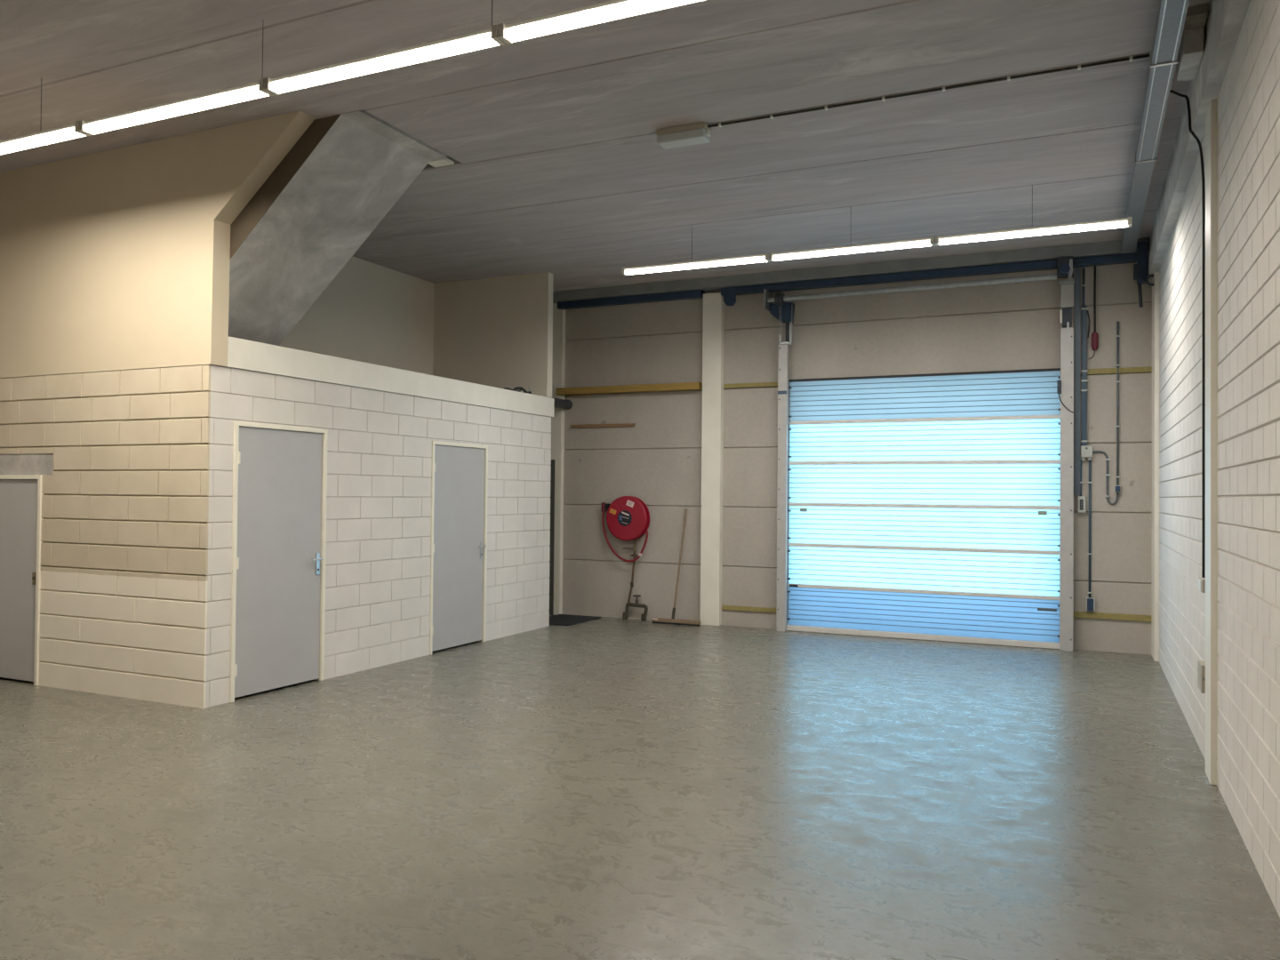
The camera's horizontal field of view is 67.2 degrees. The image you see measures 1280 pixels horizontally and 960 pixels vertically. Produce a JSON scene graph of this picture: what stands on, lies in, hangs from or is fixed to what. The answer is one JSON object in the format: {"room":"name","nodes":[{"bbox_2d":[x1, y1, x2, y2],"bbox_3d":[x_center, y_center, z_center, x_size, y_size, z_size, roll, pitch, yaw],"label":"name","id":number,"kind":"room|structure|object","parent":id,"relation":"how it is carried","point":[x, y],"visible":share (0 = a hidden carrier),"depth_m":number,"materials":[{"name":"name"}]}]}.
{"room":"empty warehouse","nodes":[
{"label":"empty warehouse","id":0,"kind":"room"},
{"bbox_2d":[0,111,315,708],"bbox_3d":[-4.193,-0.454,7.539,4.085,4.200,0.154,0,-1,25],"label":"wall","id":1,"kind":"structure","parent":0,"point":[124,574],"depth_m":7.33,"materials":[{"name":"beige brick"}]},
{"bbox_2d":[0,474,43,685],"bbox_3d":[-5.254,0.802,7.979,1.035,1.683,0.134,0,-1,25],"label":"door","id":2,"kind":"structure","parent":1,"relation":"in","point":[20,495],"depth_m":7.83,"materials":[{"name":"paint"}]},
{"bbox_2d":[0,453,55,475],"bbox_3d":[-5.249,-0.126,8.022,1.325,0.174,0.144,0,-1,25],"label":"lintel","id":3,"kind":"object","parent":1,"relation":"attached to","point":[26,463],"visible":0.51,"depth_m":7.82,"materials":[{"name":"concrete"}]},
{"bbox_2d":[279,256,434,375],"bbox_3d":[-3.394,-0.424,10.580,0.200,4.250,6.020,0,-1,25],"label":"wall","id":4,"kind":"structure","parent":0,"point":[371,313],"depth_m":11.04,"materials":[{"name":"beige paint"}]},
{"bbox_2d":[205,365,551,708],"bbox_3d":[-2.848,0.449,9.557,1.650,2.483,4.932,0,-1,25],"label":"wall","id":5,"kind":"structure","parent":0,"point":[380,443],"depth_m":8.72,"materials":[{"name":"white brick"}]},
{"bbox_2d":[229,421,327,702],"bbox_3d":[-2.865,0.614,7.618,0.178,2.092,0.967,0,-1,25],"label":"door","id":6,"kind":"structure","parent":5,"relation":"in","point":[279,496],"depth_m":7.58,"materials":[{"name":"paint"}]},
{"bbox_2d":[225,336,554,416],"bbox_3d":[-2.056,-0.906,9.313,0.048,0.225,4.843,0,-1,25],"label":"trim","id":7,"kind":"structure","parent":5,"relation":"attached to","point":[245,355],"depth_m":8.55,"materials":[{"name":"white paint"}]},
{"bbox_2d":[428,440,487,655],"bbox_3d":[-1.865,0.664,9.797,0.178,2.078,0.953,0,-1,25],"label":"door","id":8,"kind":"structure","parent":5,"relation":"in","point":[458,536],"depth_m":9.76,"materials":[{"name":"paint"}]},
{"bbox_2d":[432,272,553,397],"bbox_3d":[-1.816,-1.726,11.793,1.650,1.480,0.115,0,-1,25],"label":"wall","id":9,"kind":"structure","parent":0,"point":[493,332],"depth_m":11.69,"materials":[{"name":"beige paint"}]},
{"bbox_2d":[550,303,566,614],"bbox_3d":[-1.620,-0.371,12.978,1.425,4.250,0.280,0,-1,25],"label":"wall","id":10,"kind":"structure","parent":0,"point":[557,421],"depth_m":12.58,"materials":[{"name":"white paint"}]},
{"bbox_2d":[548,459,554,614],"bbox_3d":[-1.495,0.744,12.879,0.938,2.020,0.215,0,-1,25],"label":"door","id":11,"kind":"structure","parent":10,"relation":"in","point":[552,468],"depth_m":12.60,"materials":[{"name":"grey paint"}]},
{"bbox_2d":[0,0,1211,291],"bbox_3d":[-2.253,-2.674,5.049,10.080,0.200,15.600,0,-1,25],"label":"ceiling","id":12,"kind":"structure","parent":0,"point":[560,168],"depth_m":6.57,"materials":[{"name":"concrete"}]},
{"bbox_2d":[0,85,90,154],"bbox_3d":[-4.139,-2.362,6.299,1.522,0.420,0.086,0,-1,25],"label":"tube light","id":13,"kind":"object","parent":12,"relation":"hanging from","point":[70,132],"visible":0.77,"depth_m":6.13,"materials":[{"name":"white plastic"}]},
{"bbox_2d":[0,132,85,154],"bbox_3d":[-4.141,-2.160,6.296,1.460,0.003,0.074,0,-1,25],"label":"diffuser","id":14,"kind":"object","parent":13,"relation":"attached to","point":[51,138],"depth_m":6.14,"materials":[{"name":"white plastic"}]},
{"bbox_2d":[0,127,85,154],"bbox_3d":[-4.141,-2.175,6.296,1.460,0.040,0.082,0,-1,25],"label":"diffuser","id":15,"kind":"object","parent":13,"relation":"attached to","point":[59,134],"depth_m":6.14,"materials":[{"name":"white plastic"}]},
{"bbox_2d":[79,26,274,135],"bbox_3d":[-2.749,-2.359,5.661,1.522,0.420,0.086,0,-1,25],"label":"tube light","id":16,"kind":"object","parent":12,"relation":"hanging from","point":[252,91],"visible":0.85,"depth_m":5.62,"materials":[{"name":"white plastic"}]},
{"bbox_2d":[82,85,267,134],"bbox_3d":[-2.750,-2.171,5.658,1.460,0.040,0.082,0,-1,25],"label":"diffuser","id":17,"kind":"object","parent":16,"relation":"attached to","point":[241,93],"depth_m":5.63,"materials":[{"name":"white plastic"}]},
{"bbox_2d":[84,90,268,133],"bbox_3d":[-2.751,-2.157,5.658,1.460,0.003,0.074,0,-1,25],"label":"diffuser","id":18,"kind":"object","parent":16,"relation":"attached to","point":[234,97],"depth_m":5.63,"materials":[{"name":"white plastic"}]},
{"bbox_2d":[264,0,505,95],"bbox_3d":[-1.363,-2.356,5.025,1.512,0.420,0.086,0,-1,25],"label":"tube light","id":19,"kind":"object","parent":12,"relation":"hanging from","point":[489,37],"visible":0.88,"depth_m":4.97,"materials":[{"name":"white plastic"}]},
{"bbox_2d":[268,32,499,94],"bbox_3d":[-1.365,-2.168,5.022,1.450,0.040,0.082,0,-1,25],"label":"diffuser","id":20,"kind":"object","parent":19,"relation":"attached to","point":[473,41],"depth_m":4.98,"materials":[{"name":"white plastic"}]},
{"bbox_2d":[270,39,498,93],"bbox_3d":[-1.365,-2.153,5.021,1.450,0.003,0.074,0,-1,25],"label":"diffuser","id":21,"kind":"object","parent":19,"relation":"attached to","point":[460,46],"depth_m":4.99,"materials":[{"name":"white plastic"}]},
{"bbox_2d":[498,0,704,44],"bbox_3d":[0.023,-2.353,4.388,1.522,0.420,0.086,0,-1,25],"label":"tube light","id":22,"kind":"object","parent":12,"relation":"hanging from","point":[612,10],"visible":1,"depth_m":4.50,"materials":[{"name":"white plastic"}]},
{"bbox_2d":[656,121,711,149],"bbox_3d":[0.314,-2.470,6.915,0.394,0.102,0.140,0,-1,25],"label":"emergency light","id":23,"kind":"object","parent":12,"relation":"attached to","point":[699,132],"visible":1,"depth_m":6.86,"materials":[{"name":"beige plastic"}]},
{"bbox_2d":[621,233,770,275],"bbox_3d":[0.525,-2.269,9.351,1.523,0.424,0.086,0,-1,25],"label":"tube light","id":24,"kind":"object","parent":12,"relation":"hanging from","point":[758,258],"visible":1,"depth_m":9.32,"materials":[{"name":"white plastic"}]},
{"bbox_2d":[624,256,767,275],"bbox_3d":[0.523,-2.079,9.348,1.461,0.040,0.082,0,-1,25],"label":"diffuser","id":25,"kind":"object","parent":24,"relation":"attached to","point":[740,260],"depth_m":9.32,"materials":[{"name":"white plastic"}]},
{"bbox_2d":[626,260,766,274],"bbox_3d":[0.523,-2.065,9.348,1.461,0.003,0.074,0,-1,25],"label":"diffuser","id":26,"kind":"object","parent":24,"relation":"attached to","point":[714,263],"depth_m":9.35,"materials":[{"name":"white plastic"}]},
{"bbox_2d":[552,237,1148,303],"bbox_3d":[1.517,-2.382,11.440,8.000,0.135,0.250,0,-1,25],"label":"beam","id":27,"kind":"structure","parent":12,"relation":"attached to","point":[1108,247],"depth_m":10.89,"materials":[{"name":"blue metal"}]},
{"bbox_2d":[768,206,935,261],"bbox_3d":[1.900,-2.266,8.720,1.487,0.424,0.086,0,-1,25],"label":"tube light","id":28,"kind":"object","parent":12,"relation":"hanging from","point":[928,241],"visible":1,"depth_m":8.68,"materials":[{"name":"white plastic"}]},
{"bbox_2d":[772,240,931,261],"bbox_3d":[1.898,-2.076,8.717,1.425,0.040,0.082,0,-1,25],"label":"diffuser","id":29,"kind":"object","parent":28,"relation":"attached to","point":[901,244],"depth_m":8.69,"materials":[{"name":"white plastic"}]},
{"bbox_2d":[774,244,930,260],"bbox_3d":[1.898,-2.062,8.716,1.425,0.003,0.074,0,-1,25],"label":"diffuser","id":30,"kind":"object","parent":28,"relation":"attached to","point":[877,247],"depth_m":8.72,"materials":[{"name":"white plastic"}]},
{"bbox_2d":[707,54,1149,127],"bbox_3d":[1.747,-2.507,6.260,2.780,0.022,0.028,0,-1,25],"label":"conduit","id":31,"kind":"object","parent":12,"relation":"attached to","point":[1078,67],"visible":1,"depth_m":6.18,"materials":[{"name":"metal"}]},
{"bbox_2d":[935,184,1132,245],"bbox_3d":[3.276,-2.263,8.088,1.526,0.424,0.086,0,-1,25],"label":"tube light","id":32,"kind":"object","parent":12,"relation":"hanging from","point":[1124,222],"visible":1,"depth_m":8.05,"materials":[{"name":"white plastic"}]},
{"bbox_2d":[938,220,1127,245],"bbox_3d":[3.274,-2.073,8.085,1.464,0.040,0.082,0,-1,25],"label":"diffuser","id":33,"kind":"object","parent":32,"relation":"attached to","point":[1098,225],"depth_m":8.06,"materials":[{"name":"white plastic"}]},
{"bbox_2d":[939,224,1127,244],"bbox_3d":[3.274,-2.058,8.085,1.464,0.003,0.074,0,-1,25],"label":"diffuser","id":34,"kind":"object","parent":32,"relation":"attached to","point":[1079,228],"depth_m":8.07,"materials":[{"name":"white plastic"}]},
{"bbox_2d":[1120,0,1189,254],"bbox_3d":[1.847,-2.487,3.009,0.143,0.160,14.716,0,-1,25],"label":"cable tray","id":35,"kind":"object","parent":12,"relation":"hanging from","point":[1164,59],"visible":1,"depth_m":6.02,"materials":[{"name":"metal"}]},
{"bbox_2d":[1169,89,1205,577],"bbox_3d":[3.287,-0.915,5.800,0.126,2.974,0.337,0,-1,13],"label":"cable","id":36,"kind":"object","parent":35,"relation":"hanging from","point":[1191,132],"visible":1,"depth_m":5.63,"materials":[{"name":"black rubber"}]},
{"bbox_2d":[1176,26,1203,81],"bbox_3d":[3.114,-2.427,5.452,0.100,0.180,0.380,0,-1,25],"label":"corbel","id":37,"kind":"object","parent":12,"relation":"attached to","point":[1191,46],"visible":0.69,"depth_m":5.32,"materials":[{"name":"concrete"}]},
{"bbox_2d":[1183,3,1207,30],"bbox_3d":[2.996,-2.497,5.194,0.100,0.050,0.170,0,-1,25],"label":"block","id":38,"kind":"object","parent":12,"relation":"attached to","point":[1196,17],"visible":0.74,"depth_m":5.14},
{"bbox_2d":[1148,0,1250,279],"bbox_3d":[2.087,-2.370,2.940,0.130,0.410,15.000,0,-1,25],"label":"beam","id":39,"kind":"structure","parent":12,"relation":"attached to","point":[1225,20],"depth_m":5.75,"materials":[{"name":"concrete"}]},
{"bbox_2d":[0,614,1279,959],"bbox_3d":[-2.295,1.725,4.981,10.080,0.200,15.600,0,-1,25],"label":"floor","id":40,"kind":"structure","parent":0,"point":[604,788],"depth_m":4.74,"materials":[{"name":"concrete"}]},
{"bbox_2d":[549,614,601,625],"bbox_3d":[-0.945,1.738,11.966,0.605,0.016,0.870,0,-1,25],"label":"door mat","id":41,"kind":"object","parent":40,"relation":"on","point":[559,620],"visible":0.71,"depth_m":11.97,"materials":[{"name":"black rubber"}]},
{"bbox_2d":[651,508,701,626],"bbox_3d":[0.483,1.055,11.777,0.635,1.402,0.251,0,-1,25],"label":"squeegee","id":42,"kind":"object","parent":40,"relation":"on","point":[661,620],"visible":1,"depth_m":11.71,"materials":[{"name":"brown wood"}]},
{"bbox_2d":[672,608,675,619],"bbox_3d":[0.408,1.627,11.700,0.035,0.151,0.060,0,-1,44],"label":"socket","id":43,"kind":"object","parent":42,"relation":"attached to","point":[674,609],"depth_m":11.68,"materials":[{"name":"metal"}]},
{"bbox_2d":[700,292,724,625],"bbox_3d":[0.891,-0.256,11.735,0.245,4.030,0.160,0,-1,25],"label":"pillar","id":44,"kind":"structure","parent":40,"relation":"on","point":[713,316],"depth_m":11.66,"materials":[{"name":"white paint"}]},
{"bbox_2d":[1151,272,1159,661],"bbox_3d":[5.137,-0.134,9.580,0.058,3.800,0.430,0,-1,25],"label":"column corner","id":45,"kind":"structure","parent":40,"relation":"on","point":[1155,481],"depth_m":9.40,"materials":[{"name":"white paint"}]},
{"bbox_2d":[1133,240,1153,307],"bbox_3d":[5.026,-2.060,9.595,0.158,0.651,0.258,1,-1,0],"label":"bracket","id":46,"kind":"object","parent":45,"relation":"attached to","point":[1140,269],"visible":1,"depth_m":9.63,"materials":[{"name":"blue metal"}]},
{"bbox_2d":[1205,99,1220,784],"bbox_3d":[3.246,-0.215,5.453,0.052,3.800,0.270,0,-1,25],"label":"column","id":47,"kind":"structure","parent":40,"relation":"on","point":[1212,116],"depth_m":5.36,"materials":[{"name":"white paint"}]},
{"bbox_2d":[562,241,1151,654],"bbox_3d":[2.194,-0.386,11.271,7.180,4.300,0.200,0,-1,25],"label":"wall","id":48,"kind":"structure","parent":0,"point":[657,460],"depth_m":11.48,"materials":[{"name":"concrete"}]},
{"bbox_2d":[551,397,572,409],"bbox_3d":[-1.163,-0.994,12.130,0.131,0.131,1.059,0,-1,25],"label":"drain pipe","id":49,"kind":"object","parent":48,"relation":"attached to","point":[564,404],"visible":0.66,"depth_m":12.39,"materials":[{"name":"black plastic"}]},
{"bbox_2d":[570,423,634,427],"bbox_3d":[-0.483,-0.699,12.377,0.910,0.040,0.034,0,-1,25],"label":"batten","id":50,"kind":"object","parent":48,"relation":"attached to","point":[620,424],"visible":1,"depth_m":12.36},
{"bbox_2d":[601,496,649,562],"bbox_3d":[-0.190,0.617,12.136,0.653,0.832,0.180,0,-1,25],"label":"hose reel","id":51,"kind":"object","parent":48,"relation":"attached to","point":[628,517],"visible":1,"depth_m":12.05,"materials":[{"name":"red metal"}]},
{"bbox_2d":[556,382,702,395],"bbox_3d":[-0.163,-1.152,12.192,1.995,0.085,0.119,0,-1,25],"label":"timber beam","id":52,"kind":"structure","parent":48,"relation":"attached to","point":[687,386],"depth_m":12.11,"materials":[{"name":"wood"}]},
{"bbox_2d":[557,289,704,309],"bbox_3d":[-0.141,-2.274,12.187,2.005,0.089,0.149,0,-1,25],"label":"steel rail","id":53,"kind":"object","parent":48,"relation":"attached to","point":[699,293],"visible":1,"depth_m":12.10,"materials":[{"name":"metal"}]},
{"bbox_2d":[622,538,647,621],"bbox_3d":[-0.051,1.244,12.086,0.348,1.036,0.132,0,-1,25],"label":"pipe","id":54,"kind":"object","parent":48,"relation":"attached to","point":[636,604],"visible":1,"depth_m":12.08,"materials":[{"name":"grey metal"}]},
{"bbox_2d":[721,605,776,613],"bbox_3d":[1.325,1.542,11.510,0.720,0.055,0.022,0,-1,25],"label":"strip","id":55,"kind":"object","parent":48,"relation":"attached to","point":[724,607],"visible":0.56,"depth_m":11.51,"materials":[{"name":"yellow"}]},
{"bbox_2d":[723,382,777,388],"bbox_3d":[1.350,-1.139,11.551,0.720,0.051,0.022,0,-1,25],"label":"strip","id":56,"kind":"object","parent":48,"relation":"attached to","point":[758,384],"visible":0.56,"depth_m":11.55,"materials":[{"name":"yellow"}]},
{"bbox_2d":[763,288,794,345],"bbox_3d":[1.639,-1.901,11.286,0.304,0.640,0.289,0,-1,25],"label":"bracket","id":57,"kind":"object","parent":48,"relation":"attached to","point":[784,314],"visible":0.98,"depth_m":11.27,"materials":[{"name":"metal"}]},
{"bbox_2d":[767,273,1056,305],"bbox_3d":[2.908,-2.103,10.614,3.100,0.144,0.144,0,-1,25],"label":"shaft","id":58,"kind":"object","parent":57,"relation":"attached to","point":[780,298],"visible":1,"depth_m":10.56,"materials":[{"name":"metal"}]},
{"bbox_2d":[776,344,788,631],"bbox_3d":[1.685,0.090,11.291,0.108,3.340,0.169,0,-1,25],"label":"door track","id":59,"kind":"object","parent":48,"relation":"attached to","point":[783,349],"visible":1,"depth_m":11.22,"materials":[{"name":"grey metal"}]},
{"bbox_2d":[786,368,1060,649],"bbox_3d":[3.108,0.295,10.753,2.954,2.940,0.255,0,-1,25],"label":"door","id":60,"kind":"structure","parent":48,"relation":"in","point":[927,506],"depth_m":10.62,"materials":[{"name":"blue plastic"}]},
{"bbox_2d":[720,252,1136,295],"bbox_3d":[3.056,-2.266,10.719,4.520,0.089,0.149,0,-1,25],"label":"steel rail","id":61,"kind":"object","parent":48,"relation":"attached to","point":[1124,258],"visible":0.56,"depth_m":10.57,"materials":[{"name":"metal"}]},
{"bbox_2d":[723,287,735,305],"bbox_3d":[1.076,-2.193,11.530,0.145,0.220,0.024,0,-1,25],"label":"steel plate","id":62,"kind":"object","parent":61,"relation":"hanging from","point":[729,293],"visible":1,"depth_m":11.52,"materials":[{"name":"metal"}]},
{"bbox_2d":[1088,265,1098,359],"bbox_3d":[4.709,-1.745,9.995,0.093,0.974,0.067,0,-1,25],"label":"pull cord","id":63,"kind":"object","parent":61,"relation":"hanging from","point":[1094,335],"visible":1,"depth_m":9.98,"materials":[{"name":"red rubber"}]},
{"bbox_2d":[1091,332,1098,350],"bbox_3d":[4.718,-1.440,9.985,0.067,0.185,0.067,0,-1,25],"label":"socket","id":64,"kind":"object","parent":63,"relation":"attached to","point":[1094,335],"depth_m":9.96,"materials":[{"name":"red plastic"}]},
{"bbox_2d":[1056,328,1073,651],"bbox_3d":[4.428,0.096,10.021,0.157,3.340,0.189,0,-1,25],"label":"door guide rail","id":65,"kind":"object","parent":48,"relation":"attached to","point":[1065,387],"visible":1,"depth_m":9.96,"materials":[{"name":"grey metal"}]},
{"bbox_2d":[1056,380,1061,393],"bbox_3d":[4.353,-0.965,9.995,0.037,0.140,0.040,0,-1,25],"label":"switch","id":66,"kind":"object","parent":65,"relation":"attached to","point":[1059,382],"depth_m":9.98,"materials":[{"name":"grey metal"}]},
{"bbox_2d":[1056,256,1074,333],"bbox_3d":[4.423,-1.907,9.992,0.167,0.785,0.300,0,-1,25],"label":"operator","id":67,"kind":"object","parent":65,"relation":"attached to","point":[1065,265],"visible":1,"depth_m":9.97,"materials":[{"name":"grey metal"}]},
{"bbox_2d":[1059,310,1062,322],"bbox_3d":[4.378,-1.700,10.008,0.022,0.130,0.020,0,-1,25],"label":"switch","id":68,"kind":"object","parent":67,"relation":"attached to","point":[1060,311],"depth_m":10.00,"materials":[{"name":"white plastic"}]},
{"bbox_2d":[1073,268,1080,495],"bbox_3d":[4.573,-1.027,10.065,0.059,2.370,0.030,0,-1,25],"label":"steel plate","id":69,"kind":"object","parent":48,"relation":"attached to","point":[1077,271],"visible":1,"depth_m":10.05,"materials":[{"name":"grey metal"}]},
{"bbox_2d":[1079,459,1082,495],"bbox_3d":[4.595,-0.022,10.036,0.042,0.380,0.029,0,-1,25],"label":"conduit","id":70,"kind":"object","parent":48,"relation":"attached to","point":[1081,482],"visible":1,"depth_m":10.03,"materials":[{"name":"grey plastic"}]},
{"bbox_2d":[1077,496,1085,512],"bbox_3d":[4.593,0.255,10.012,0.074,0.175,0.064,0,-1,25],"label":"door control box","id":71,"kind":"object","parent":48,"relation":"attached to","point":[1081,500],"visible":1,"depth_m":9.99,"materials":[{"name":"grey plastic"}]},
{"bbox_2d":[1081,268,1086,305],"bbox_3d":[4.635,-2.007,10.056,0.042,0.410,0.029,0,-1,25],"label":"conduit","id":72,"kind":"object","parent":48,"relation":"attached to","point":[1084,269],"visible":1,"depth_m":10.05,"materials":[{"name":"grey plastic"}]},
{"bbox_2d":[1080,305,1089,445],"bbox_3d":[4.639,-1.087,10.025,0.087,1.450,0.050,0,-1,25],"label":"conduit","id":73,"kind":"object","parent":48,"relation":"attached to","point":[1084,308],"visible":1,"depth_m":10.01,"materials":[{"name":"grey plastic"}]},
{"bbox_2d":[1080,445,1092,460],"bbox_3d":[4.641,-0.282,9.998,0.106,0.150,0.068,0,-1,25],"label":"junction box","id":74,"kind":"object","parent":48,"relation":"attached to","point":[1086,451],"visible":1,"depth_m":9.97,"materials":[{"name":"grey plastic"}]},
{"bbox_2d":[1087,460,1092,597],"bbox_3d":[4.669,0.503,9.991,0.044,1.430,0.030,0,-1,25],"label":"conduit","id":75,"kind":"object","parent":48,"relation":"attached to","point":[1090,482],"visible":1,"depth_m":9.98,"materials":[{"name":"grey plastic"}]},
{"bbox_2d":[1086,597,1095,611],"bbox_3d":[4.660,1.288,9.964,0.082,0.136,0.058,0,-1,25],"label":"wall socket","id":76,"kind":"object","parent":48,"relation":"attached to","point":[1090,601],"visible":1,"depth_m":9.94,"materials":[{"name":"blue plastic"}]},
{"bbox_2d":[1092,450,1119,504],"bbox_3d":[4.806,-0.023,9.939,0.248,0.564,0.029,0,-1,25],"label":"conduit","id":77,"kind":"object","parent":48,"relation":"attached to","point":[1107,459],"visible":1,"depth_m":9.92,"materials":[{"name":"grey plastic"}]},
{"bbox_2d":[1073,611,1151,621],"bbox_3d":[4.852,1.402,9.893,0.720,0.063,0.022,0,-1,25],"label":"strip","id":78,"kind":"object","parent":48,"relation":"attached to","point":[1076,614],"visible":1,"depth_m":9.88,"materials":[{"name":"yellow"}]},
{"bbox_2d":[1114,485,1120,492],"bbox_3d":[4.901,0.090,9.878,0.060,0.072,0.056,0,-1,25],"label":"wall socket","id":79,"kind":"object","parent":48,"relation":"attached to","point":[1117,488],"visible":1,"depth_m":9.85,"materials":[{"name":"grey plastic"}]},
{"bbox_2d":[1115,321,1119,485],"bbox_3d":[4.915,-0.787,9.904,0.042,1.688,0.029,0,-1,25],"label":"conduit","id":80,"kind":"object","parent":48,"relation":"attached to","point":[1117,335],"visible":1,"depth_m":9.90,"materials":[{"name":"grey plastic"}]},
{"bbox_2d":[1087,366,1151,374],"bbox_3d":[4.918,-1.126,9.913,0.629,0.054,0.022,0,-1,25],"label":"strip","id":81,"kind":"object","parent":48,"relation":"attached to","point":[1148,369],"visible":0.98,"depth_m":9.89,"materials":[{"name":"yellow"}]},
{"bbox_2d":[1158,0,1279,917],"bbox_3d":[2.267,-0.487,3.041,0.220,4.250,15.400,0,-1,25],"label":"wall","id":82,"kind":"structure","parent":0,"point":[1248,196],"depth_m":4.59,"materials":[{"name":"white brick"}]},
{"bbox_2d":[1197,660,1205,693],"bbox_3d":[3.283,1.127,5.583,0.049,0.208,0.367,0,-1,25],"label":"wall socket","id":83,"kind":"object","parent":82,"relation":"attached to","point":[1201,664],"visible":0.52,"depth_m":5.59,"materials":[{"name":"beige plastic"}]},
{"bbox_2d":[1198,577,1205,592],"bbox_3d":[3.321,0.620,5.666,0.051,0.078,0.170,0,-1,25],"label":"wall socket","id":84,"kind":"object","parent":82,"relation":"attached to","point":[1201,580],"visible":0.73,"depth_m":5.62,"materials":[{"name":"beige plastic"}]},
{"bbox_3d":[-2.871,-0.883,9.680,1.500,0.150,4.805,0,-1,25],"label":"floor","id":85,"kind":"structure","parent":0,"visible":0},
{"bbox_2d":[228,109,447,345],"bbox_3d":[-2.757,-1.864,7.547,2.258,1.743,1.012,0,-1,25],"label":"staircase","id":86,"kind":"structure","parent":85,"relation":"on","point":[346,172],"depth_m":7.34,"materials":[{"name":"concrete"}]},
{"bbox_2d":[428,158,454,167],"bbox_3d":[-1.593,-2.529,7.657,0.185,0.022,0.125,0,-1,25],"label":"plank","id":87,"kind":"object","parent":86,"relation":"attached to","point":[444,162],"visible":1,"depth_m":7.65,"materials":[{"name":"white paint"}]},
{"bbox_3d":[-2.135,-0.904,9.342,0.120,0.221,4.805,0,-1,25],"label":"trim","id":88,"kind":"structure","parent":85,"relation":"attached to","visible":0},
{"bbox_2d":[504,386,531,393],"bbox_3d":[-1.387,-1.040,10.916,0.094,0.113,0.610,0,-1,28],"label":"scraps","id":89,"kind":"object","parent":88,"relation":"on","point":[520,388],"visible":0.71,"depth_m":10.93,"materials":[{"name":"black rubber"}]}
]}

